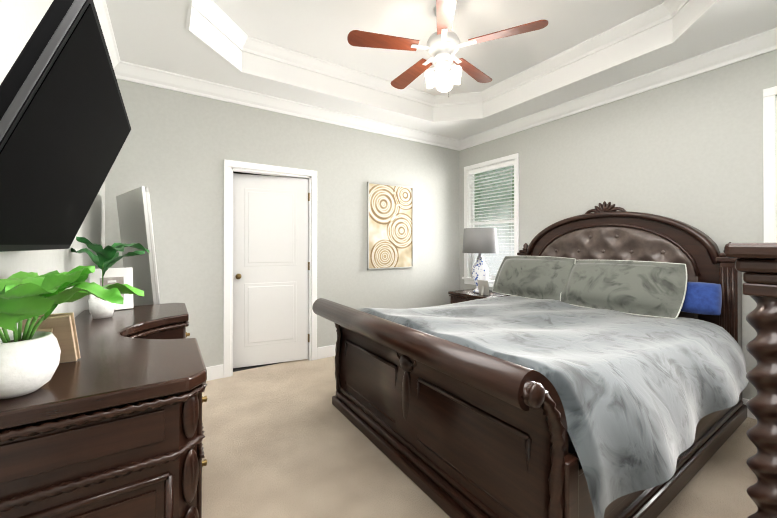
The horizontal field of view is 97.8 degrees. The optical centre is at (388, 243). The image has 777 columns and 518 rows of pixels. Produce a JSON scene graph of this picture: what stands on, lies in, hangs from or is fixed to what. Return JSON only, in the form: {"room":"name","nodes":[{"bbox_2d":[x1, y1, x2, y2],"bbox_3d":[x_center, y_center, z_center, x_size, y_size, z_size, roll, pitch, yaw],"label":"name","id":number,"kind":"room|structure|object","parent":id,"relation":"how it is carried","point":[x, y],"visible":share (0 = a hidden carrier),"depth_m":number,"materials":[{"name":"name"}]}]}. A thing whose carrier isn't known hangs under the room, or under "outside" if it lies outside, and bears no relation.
{"room":"bedroom","nodes":[
{"label":"bedroom","id":0,"kind":"room"},
{"bbox_2d":[0,0,104,333],"bbox_3d":[-1.313,-0.246,1.142,0.100,3.080,4.110,0,0,-33],"label":"wall","id":1,"kind":"structure","parent":0,"point":[20,20],"depth_m":1.31,"materials":[{"name":"paint"}]},
{"bbox_2d":[0,0,130,251],"bbox_3d":[-0.904,-0.222,0.890,0.304,0.483,0.866,0,0,-33],"label":"tv","id":2,"kind":"object","parent":1,"relation":"attached to","point":[65,128],"visible":1,"depth_m":0.72,"materials":[{"name":"black plastic"}]},
{"bbox_2d":[93,0,124,75],"bbox_3d":[-1.225,-1.448,1.199,0.105,0.115,3.660,0,0,-33],"label":"crown molding","id":3,"kind":"structure","parent":1,"relation":"attached to","point":[118,65],"depth_m":2.41,"materials":[{"name":"white wood"}]},
{"bbox_2d":[233,171,278,176],"bbox_3d":[-1.769,0.109,4.407,1.220,2.400,0.050,0,0,-33],"label":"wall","id":4,"kind":"structure","parent":0,"point":[249,173],"depth_m":4.36,"materials":[{"name":"grey paint"}]},
{"bbox_2d":[233,361,288,371],"bbox_3d":[-1.521,1.332,4.026,1.320,0.050,0.950,0,0,-33],"label":"floor","id":5,"kind":"structure","parent":0,"point":[242,368],"depth_m":3.55,"materials":[{"name":"grey"}]},
{"bbox_2d":[105,78,458,366],"bbox_3d":[-0.673,-0.233,3.962,4.270,3.080,0.100,0,0,-33],"label":"wall","id":6,"kind":"structure","parent":0,"point":[174,152],"depth_m":3.52,"materials":[{"name":"paint"}]},
{"bbox_2d":[206,364,222,380],"bbox_3d":[-1.970,1.238,3.034,0.890,0.130,0.015,0,0,-33],"label":"baseboard","id":7,"kind":"structure","parent":6,"relation":"attached to","point":[214,372],"depth_m":3.23,"materials":[{"name":"white"}]},
{"bbox_2d":[223,159,316,377],"bbox_3d":[-1.259,0.248,3.631,0.950,2.115,0.232,0,0,-33],"label":"door","id":8,"kind":"structure","parent":6,"relation":"attached to","point":[270,265],"depth_m":3.62,"materials":[{"name":"white wood"}]},
{"bbox_2d":[116,62,460,150],"bbox_3d":[-0.617,-1.436,3.882,4.070,0.115,0.105,0,0,-33],"label":"crown molding","id":9,"kind":"structure","parent":6,"relation":"attached to","point":[136,73],"depth_m":3.48,"materials":[{"name":"white wood"}]},
{"bbox_2d":[317,344,335,358],"bbox_3d":[0.127,1.244,4.413,2.230,0.130,0.015,0,0,-33],"label":"baseboard","id":10,"kind":"structure","parent":6,"relation":"attached to","point":[325,351],"depth_m":3.86,"materials":[{"name":"white wood"}]},
{"bbox_2d":[367,182,412,269],"bbox_3d":[0.035,-0.212,4.350,0.700,1.080,0.026,0,0,-33],"label":"canvas art","id":11,"kind":"object","parent":6,"relation":"attached to","point":[389,226],"visible":1,"depth_m":4.33,"materials":[{"name":"gold"}]},
{"bbox_2d":[105,0,776,139],"bbox_3d":[0.429,-1.641,2.293,4.070,0.280,3.910,0,0,-33],"label":"ceiling","id":12,"kind":"structure","parent":0,"point":[320,29],"depth_m":2.81,"materials":[{"name":"white paint"}]},
{"bbox_2d":[192,0,689,106],"bbox_3d":[0.360,-1.730,2.452,3.030,0.100,2.650,0,0,-33],"label":"crown molding","id":13,"kind":"structure","parent":12,"relation":"attached to","point":[217,17],"depth_m":3.13,"materials":[{"name":"white wood"}]},
{"bbox_2d":[347,0,547,96],"bbox_3d":[0.401,-1.442,2.624,1.385,0.675,1.352,0,0,-33],"label":"ceiling fan","id":14,"kind":"object","parent":12,"relation":"hanging from","point":[443,46],"visible":1,"depth_m":2.50,"materials":[{"name":"brown wood"}]},
{"bbox_2d":[186,0,719,121],"bbox_3d":[0.360,-1.512,2.451,3.054,0.035,2.674,0,0,-33],"label":"trim","id":15,"kind":"structure","parent":12,"relation":"attached to","point":[674,39],"depth_m":3.05,"materials":[{"name":"white wood"}]},
{"bbox_2d":[202,356,757,517],"bbox_3d":[0.429,1.324,2.280,4.270,0.050,4.110,0,0,-33],"label":"floor carpet","id":16,"kind":"object","parent":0,"point":[285,440],"depth_m":1.99,"materials":[{"name":"beige carpet"}]},
{"bbox_2d":[0,303,207,517],"bbox_3d":[-1.172,0.846,1.523,0.537,0.900,1.548,0,0,-33],"label":"dresser","id":17,"kind":"object","parent":16,"relation":"on","point":[108,424],"visible":1,"depth_m":0.94,"materials":[{"name":"brown wood"}]},
{"bbox_2d":[22,312,80,362],"bbox_3d":[-1.076,0.308,1.066,0.132,0.170,0.114,0,0,-25],"label":"framed picture","id":18,"kind":"object","parent":17,"relation":"on","point":[61,327],"visible":0.48,"depth_m":1.09,"materials":[{"name":"brown wood"}]},
{"bbox_2d":[0,266,143,398],"bbox_3d":[-0.917,0.230,0.956,0.366,0.322,0.500,0,0,-33],"label":"plant","id":19,"kind":"object","parent":17,"relation":"on","point":[29,358],"visible":1,"depth_m":0.87,"materials":[{"name":"green plant"}]},
{"bbox_2d":[71,236,149,318],"bbox_3d":[-1.519,0.182,1.840,0.351,0.427,0.402,0,0,-33],"label":"plant","id":20,"kind":"object","parent":17,"relation":"on","point":[106,258],"visible":0.94,"depth_m":1.79,"materials":[{"name":"green plant"}]},
{"bbox_2d":[89,267,133,309],"bbox_3d":[-1.640,0.273,2.006,0.073,0.248,0.200,0,0,45],"label":"photo frame","id":21,"kind":"object","parent":17,"relation":"on","point":[118,275],"visible":0.48,"depth_m":2.02,"materials":[{"name":"white"}]},
{"bbox_2d":[116,186,159,305],"bbox_3d":[-1.831,0.464,2.522,0.720,1.677,0.186,0,0,41],"label":"mirror","id":22,"kind":"object","parent":16,"relation":"on","point":[134,215],"visible":0.42,"depth_m":2.36,"materials":[{"name":"silver metal"}]},
{"bbox_2d":[448,289,509,303],"bbox_3d":[1.170,0.968,4.295,0.549,0.680,0.640,0,0,-33],"label":"nightstand","id":23,"kind":"object","parent":16,"relation":"on","point":[457,296],"visible":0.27,"depth_m":4.22,"materials":[{"name":"brown wood"}]},
{"bbox_2d":[462,228,497,292],"bbox_3d":[1.167,0.214,4.321,0.438,0.825,0.438,0,0,-33],"label":"lamp","id":24,"kind":"object","parent":23,"relation":"on","point":[479,240],"visible":0.92,"depth_m":4.17,"materials":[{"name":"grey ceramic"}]},
{"bbox_2d":[478,280,488,294],"bbox_3d":[1.141,0.537,4.082,0.055,0.178,0.140,0,0,-43],"label":"photo frame","id":25,"kind":"object","parent":23,"relation":"on","point":[483,287],"visible":1,"depth_m":4.07,"materials":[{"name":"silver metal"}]},
{"bbox_2d":[312,201,747,517],"bbox_3d":[1.037,0.446,2.582,2.687,1.710,2.174,0,0,-33],"label":"bed","id":26,"kind":"object","parent":16,"relation":"on","point":[592,365],"visible":1,"depth_m":1.84,"materials":[{"name":"brown wood"}]},
{"bbox_2d":[724,243,776,517],"bbox_3d":[1.703,0.647,1.155,1.070,1.295,0.585,0,0,-33],"label":"chest","id":27,"kind":"object","parent":16,"relation":"on","point":[756,263],"visible":1,"depth_m":1.07,"materials":[{"name":"brown wood"}]},
{"bbox_2d":[459,50,776,399],"bbox_3d":[2.107,-0.235,3.529,0.100,3.080,3.880,0,0,-33],"label":"wall","id":28,"kind":"structure","parent":0,"point":[689,150],"depth_m":2.97,"materials":[{"name":"paint"}]},
{"bbox_2d":[462,153,518,286],"bbox_3d":[1.386,-0.261,4.581,0.150,1.700,0.940,0,0,-33],"label":"window","id":29,"kind":"structure","parent":28,"relation":"in","point":[470,172],"depth_m":4.58,"materials":[{"name":"white"}]},
{"bbox_2d":[461,27,776,149],"bbox_3d":[2.087,-1.438,3.377,0.105,0.115,3.660,0,0,-33],"label":"crown molding","id":30,"kind":"structure","parent":28,"relation":"attached to","point":[749,47],"depth_m":3.04,"materials":[{"name":"white wood"}]},
{"bbox_2d":[742,398,756,419],"bbox_3d":[2.123,1.239,3.395,0.015,0.130,3.910,0,0,-33],"label":"baseboard","id":31,"kind":"structure","parent":28,"relation":"attached to","point":[749,413],"depth_m":2.53,"materials":[{"name":"white"}]},
{"label":"outside","id":32,"kind":"structure","parent":0,"visible":0},
{"bbox_2d":[475,165,513,274],"bbox_3d":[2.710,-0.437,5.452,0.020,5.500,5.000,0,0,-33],"label":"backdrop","id":33,"kind":"structure","parent":32,"point":[490,259],"depth_m":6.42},
{"bbox_3d":[2.995,0.889,2.175,0.100,0.820,0.650,0,0,-33],"label":"wall","id":34,"kind":"structure","parent":0,"visible":0},
{"bbox_2d":[763,86,776,242],"bbox_3d":[2.974,-0.271,2.166,0.150,1.700,0.800,0,0,-33],"label":"window","id":35,"kind":"structure","parent":34,"relation":"in","point":[770,163],"depth_m":2.44,"materials":[{"name":"white"}]}
]}

